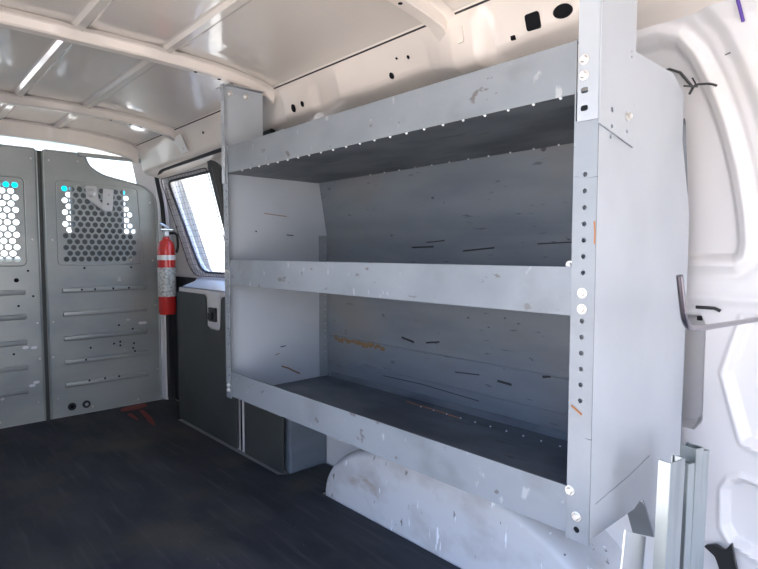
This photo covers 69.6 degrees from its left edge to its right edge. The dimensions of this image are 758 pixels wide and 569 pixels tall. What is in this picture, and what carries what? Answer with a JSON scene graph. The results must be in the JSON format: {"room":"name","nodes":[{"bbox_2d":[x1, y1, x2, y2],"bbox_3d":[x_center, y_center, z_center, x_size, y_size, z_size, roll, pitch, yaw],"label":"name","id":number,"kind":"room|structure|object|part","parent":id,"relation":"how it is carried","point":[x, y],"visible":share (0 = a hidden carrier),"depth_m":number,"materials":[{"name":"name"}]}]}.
{"room":"vehicle interior","nodes":[
{"label":"vehicle interior","id":0,"kind":"room"},
{"bbox_2d":[0,0,476,156],"bbox_3d":[-0.439,-0.755,1.428,1.660,0.080,5.400,-3,5,-42],"label":"ceiling","id":1,"kind":"structure","parent":0,"point":[273,42],"depth_m":1.81,"materials":[{"name":"paint"}]},
{"bbox_2d":[0,91,175,140],"bbox_3d":[-1.552,-0.776,2.412,1.310,0.100,0.111,-3,5,-42],"label":"trim","id":2,"kind":"structure","parent":1,"relation":"attached to","point":[5,97],"depth_m":2.56,"materials":[{"name":"paint"}]},
{"bbox_2d":[161,398,333,494],"bbox_3d":[-0.287,0.902,1.352,1.610,0.060,4.940,-3,5,-42],"label":"floor","id":3,"kind":"structure","parent":0,"point":[181,420],"depth_m":2.63,"materials":[{"name":"grey paint"}]},
{"bbox_2d":[0,144,161,428],"bbox_3d":[-1.856,0.013,3.032,1.291,1.523,0.037,-3,5,-42],"label":"wall","id":4,"kind":"structure","parent":3,"relation":"on","point":[77,337],"depth_m":3.13,"materials":[{"name":"grey metal"}]},
{"bbox_3d":[-2.106,0.025,2.816,0.617,1.511,0.004,-3,5,-42],"label":"partition panel","id":5,"kind":"part","parent":4,"relation":"part of","materials":[{"name":"grey metal"}]},
{"bbox_2d":[0,119,138,163],"bbox_3d":[-1.931,-0.776,2.825,1.310,0.148,0.111,-3,5,-42],"label":"trim","id":6,"kind":"structure","parent":4,"relation":"attached to","point":[10,128],"depth_m":3.00,"materials":[{"name":"paint"}]},
{"bbox_3d":[-1.670,-0.499,3.162,0.159,0.152,0.014,-3,4,-41],"label":"latch rod","id":7,"kind":"part","parent":4,"relation":"part of","materials":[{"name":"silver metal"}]},
{"bbox_3d":[-1.649,-0.503,3.186,0.120,0.140,0.004,-3,5,-42],"label":"latch plate","id":8,"kind":"part","parent":4,"relation":"part of","materials":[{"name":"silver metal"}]},
{"bbox_3d":[-1.628,0.000,3.254,0.617,1.511,0.004,-3,5,-42],"label":"partition panel","id":9,"kind":"part","parent":4,"relation":"part of","materials":[{"name":"grey metal"}]},
{"bbox_2d":[126,214,135,233],"bbox_3d":[-1.814,-0.094,4.160,0.050,1.640,1.320,-3,5,-42],"label":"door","id":10,"kind":"structure","parent":4,"relation":"in","point":[133,231],"depth_m":4.21,"materials":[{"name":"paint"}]},
{"bbox_2d":[156,179,182,399],"bbox_3d":[-1.365,0.006,3.562,0.145,1.469,0.155,-3,5,-42],"label":"trim","id":11,"kind":"structure","parent":4,"relation":"attached to","point":[163,317],"depth_m":3.48,"materials":[{"name":"paint"}]},
{"bbox_2d":[168,315,175,399],"bbox_3d":[-1.302,0.344,3.521,0.132,0.799,0.016,-3,5,-42],"label":"door frame","id":12,"kind":"structure","parent":4,"relation":"attached to","point":[171,316],"depth_m":3.50,"materials":[{"name":"black metal"}]},
{"bbox_2d":[132,152,213,271],"bbox_3d":[-0.935,-0.007,3.028,0.340,1.640,1.520,-3,5,-42],"label":"trim","id":13,"kind":"structure","parent":4,"relation":"attached to","point":[148,181],"depth_m":3.46,"materials":[{"name":"paint"}]},
{"bbox_2d":[0,399,460,568],"bbox_3d":[-0.290,0.869,1.338,1.570,0.008,4.685,-3,5,-42],"label":"floor mat","id":14,"kind":"object","parent":3,"relation":"on","point":[136,486],"visible":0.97,"depth_m":2.02,"materials":[{"name":"black rubber"}]},
{"bbox_2d":[620,530,645,568],"bbox_3d":[0.436,0.659,0.974,0.134,0.457,0.003,-3,4,-37],"label":"metal strip","id":15,"kind":"object","parent":14,"relation":"on","point":[633,548],"visible":1,"depth_m":0.97,"materials":[{"name":"silver metal"}]},
{"bbox_2d":[653,455,684,568],"bbox_3d":[0.525,0.602,1.005,0.080,0.568,0.022,-2,4,-36],"label":"channel","id":16,"kind":"object","parent":14,"relation":"on","point":[670,482],"visible":1,"depth_m":0.99,"materials":[{"name":"white metal"}]},
{"bbox_2d":[679,460,694,568],"bbox_3d":[0.578,0.609,1.058,0.020,0.543,0.034,0,3,-25],"label":"channel","id":17,"kind":"object","parent":14,"relation":"on","point":[687,512],"visible":0.32,"depth_m":1.03,"materials":[{"name":"grey metal"}]},
{"bbox_2d":[680,442,703,568],"bbox_3d":[0.607,0.598,1.083,0.024,0.563,0.034,0,3,-25],"label":"channel","id":18,"kind":"object","parent":14,"relation":"on","point":[691,452],"visible":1,"depth_m":1.06,"materials":[{"name":"grey metal"}]},
{"bbox_2d":[698,449,708,568],"bbox_3d":[0.636,0.604,1.113,0.028,0.547,0.034,0,3,-25],"label":"channel","id":19,"kind":"object","parent":14,"relation":"on","point":[706,452],"visible":0.16,"depth_m":1.09,"materials":[{"name":"grey metal"}]},
{"bbox_2d":[326,449,621,568],"bbox_3d":[0.238,0.703,1.790,0.212,0.285,1.144,-3,5,-42],"label":"wheel arch","id":20,"kind":"object","parent":3,"relation":"on","point":[466,530],"visible":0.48,"depth_m":1.65,"materials":[{"name":"paint"}]},
{"bbox_2d":[272,0,757,568],"bbox_3d":[0.754,0.084,1.127,0.394,1.600,3.270,-3,5,-42],"label":"wall","id":21,"kind":"structure","parent":0,"point":[717,43],"depth_m":1.28,"materials":[{"name":"metal"}]},
{"bbox_2d":[0,6,275,105],"bbox_3d":[-0.903,-0.734,1.706,1.310,0.100,0.111,-3,5,-42],"label":"roof rib","id":22,"kind":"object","parent":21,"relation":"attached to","point":[13,19],"depth_m":1.76,"materials":[{"name":"paint"}]},
{"bbox_2d":[155,128,283,473],"bbox_3d":[-0.851,0.065,2.898,0.207,1.510,1.528,-3,5,-42],"label":"door","id":23,"kind":"structure","parent":21,"relation":"in","point":[213,288],"depth_m":2.85,"materials":[{"name":"paint"}]},
{"bbox_2d":[157,223,178,314],"bbox_3d":[-1.273,-0.095,3.315,0.146,0.557,0.113,-3,5,-42],"label":"fire extinguisher","id":24,"kind":"object","parent":23,"relation":"attached to","point":[168,283],"visible":0.98,"depth_m":3.26,"materials":[{"name":"red metal"}]},
{"bbox_2d":[161,168,224,277],"bbox_3d":[-1.045,-0.341,3.116,0.098,0.591,0.780,-3,5,-42],"label":"guard","id":25,"kind":"object","parent":23,"relation":"attached to","point":[200,168],"visible":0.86,"depth_m":3.08,"materials":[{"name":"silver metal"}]},
{"bbox_3d":[-0.903,0.411,2.834,0.006,0.723,0.685,-3,5,-42],"label":"door trim panel","id":26,"kind":"part","parent":23,"relation":"part of","materials":[{"name":"black plastic"}]},
{"bbox_2d":[208,307,216,321],"bbox_3d":[-0.836,0.151,2.721,0.028,0.070,0.070,-3,5,-42],"label":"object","id":27,"kind":"structure","parent":23,"relation":"attached to","point":[212,312],"depth_m":2.70,"materials":[{"name":"black plastic"}]},
{"bbox_3d":[-0.841,0.159,2.714,0.012,0.035,0.035,-3,5,-42],"label":"lever","id":28,"kind":"part","parent":27,"relation":"part of","materials":[{"name":"black plastic"}]},
{"bbox_3d":[-0.831,-0.358,2.858,0.212,0.600,0.094,1,4,23],"label":"post","id":29,"kind":"part","parent":23,"relation":"part of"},
{"bbox_3d":[-0.515,0.436,2.412,0.006,0.723,0.328,-3,5,-42],"label":"door trim panel","id":30,"kind":"part","parent":23,"relation":"part of","materials":[{"name":"black plastic"}]},
{"bbox_2d":[284,418,325,473],"bbox_3d":[-0.335,0.509,2.410,0.196,0.599,0.085,-3,5,-42],"label":"trim","id":31,"kind":"structure","parent":21,"relation":"attached to","point":[304,447],"depth_m":2.36,"materials":[{"name":"grey metal"}]},
{"bbox_2d":[136,0,489,145],"bbox_3d":[0.133,-0.727,1.520,0.011,0.014,4.720,-3,5,-42],"label":"trim","id":32,"kind":"structure","parent":21,"relation":"attached to","point":[484,1],"depth_m":1.75,"materials":[{"name":"black rubber"}]},
{"bbox_2d":[388,0,455,41],"bbox_3d":[-0.298,-0.696,1.047,1.310,0.100,0.111,-3,5,-42],"label":"trim","id":33,"kind":"structure","parent":21,"relation":"attached to","point":[434,14],"depth_m":1.43,"materials":[{"name":"paint"}]},
{"bbox_2d":[135,0,724,181],"bbox_3d":[0.227,-0.636,1.599,0.257,0.193,4.740,-3,5,-42],"label":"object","id":34,"kind":"structure","parent":21,"relation":"attached to","point":[490,33],"depth_m":1.63,"materials":[{"name":"paint"}]},
{"bbox_2d":[216,0,688,545],"bbox_3d":[0.056,-0.084,1.657,0.481,1.257,1.490,-3,5,-42],"label":"shelf unit","id":35,"kind":"object","parent":21,"relation":"attached to","point":[467,282],"visible":1,"depth_m":1.49,"materials":[{"name":"grey metal"}]},
{"bbox_3d":[-0.553,-0.041,1.986,0.003,0.920,0.034,-3,5,-42],"label":"post","id":36,"kind":"part","parent":35,"relation":"part of","materials":[{"name":"grey metal"}]},
{"bbox_3d":[-0.391,-0.055,2.155,0.466,0.907,0.003,-3,5,-42],"label":"panel","id":37,"kind":"part","parent":35,"relation":"part of","materials":[{"name":"grey metal"}]},
{"bbox_3d":[-0.234,0.090,2.300,0.042,0.590,0.002,-3,5,-42],"label":"post","id":38,"kind":"part","parent":35,"relation":"part of","materials":[{"name":"grey metal"}]},
{"bbox_2d":[233,371,567,484],"bbox_3d":[0.077,0.385,1.666,0.460,0.088,1.322,-3,5,-42],"label":"tray","id":39,"kind":"object","parent":35,"relation":"on","point":[450,431],"depth_m":1.61,"materials":[{"name":"grey metal"}]},
{"bbox_2d":[231,41,587,182],"bbox_3d":[0.060,-0.427,1.603,0.414,0.092,1.322,-3,5,-42],"label":"tray","id":40,"kind":"object","parent":35,"relation":"on","point":[524,106],"depth_m":1.36,"materials":[{"name":"grey metal"}]},
{"bbox_3d":[0.235,0.007,1.784,0.050,0.827,1.397,-3,5,-42],"label":"panel","id":41,"kind":"part","parent":35,"relation":"part of","materials":[{"name":"grey metal"}]},
{"bbox_3d":[0.369,0.092,0.987,0.003,0.770,0.042,-3,5,-42],"label":"post","id":42,"kind":"part","parent":35,"relation":"part of","materials":[{"name":"grey metal"}]},
{"bbox_3d":[0.552,0.059,1.128,0.460,1.015,0.003,-3,5,-42],"label":"panel","id":43,"kind":"part","parent":35,"relation":"part of","materials":[{"name":"grey metal"}]},
{"bbox_2d":[683,77,717,94],"bbox_3d":[0.708,-0.439,1.208,0.110,0.038,0.015,-2,4,-25],"label":"cable tie","id":44,"kind":"object","parent":21,"relation":"attached to","point":[695,85],"visible":1,"depth_m":1.21,"materials":[{"name":"black plastic"}]},
{"bbox_2d":[676,274,757,330],"bbox_3d":[0.657,0.033,1.019,0.564,0.119,0.011,-3,5,-43],"label":"rod","id":45,"kind":"object","parent":21,"relation":"attached to","point":[679,278],"visible":1,"depth_m":0.85,"materials":[{"name":"silver metal"}]},
{"bbox_2d":[705,543,737,568],"bbox_3d":[0.810,0.644,1.288,0.012,0.081,0.071,-3,5,-42],"label":"clip","id":46,"kind":"object","parent":21,"relation":"attached to","point":[725,558],"visible":1,"depth_m":1.28,"materials":[{"name":"black plastic"}]},
{"bbox_3d":[-2.424,0.795,3.685,1.660,0.080,1.370,-3,5,-42],"label":"floor","id":47,"kind":"structure","parent":0,"visible":0},
{"bbox_2d":[0,258,20,261],"bbox_3d":[-2.652,0.069,3.854,1.590,0.510,0.650,-3,5,-42],"label":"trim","id":48,"kind":"structure","parent":47,"relation":"attached to","point":[1,259],"depth_m":3.63,"materials":[{"name":"white"}]},
{"bbox_2d":[63,186,135,261],"bbox_3d":[-1.951,0.028,3.687,0.580,1.449,0.500,-3,5,-42],"label":"passenger seat","id":49,"kind":"object","parent":47,"relation":"on","point":[79,189],"visible":0.04,"depth_m":3.48,"materials":[{"name":"grey fabric"}]},
{"bbox_3d":[-1.829,-0.003,3.553,0.580,0.650,0.140,-3,5,-42],"label":"backrest","id":50,"kind":"part","parent":49,"relation":"part of","materials":[{"name":"grey fabric"}]},
{"label":"outside","id":51,"kind":"structure","parent":0,"visible":0},
{"bbox_2d":[212,267,224,271],"bbox_3d":[0.000,1.707,0.100,120.000,0.080,120.000,-3,5,-42],"label":"ground","id":52,"kind":"structure","parent":51,"point":[215,268],"depth_m":53.65,"materials":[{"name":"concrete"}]}
]}

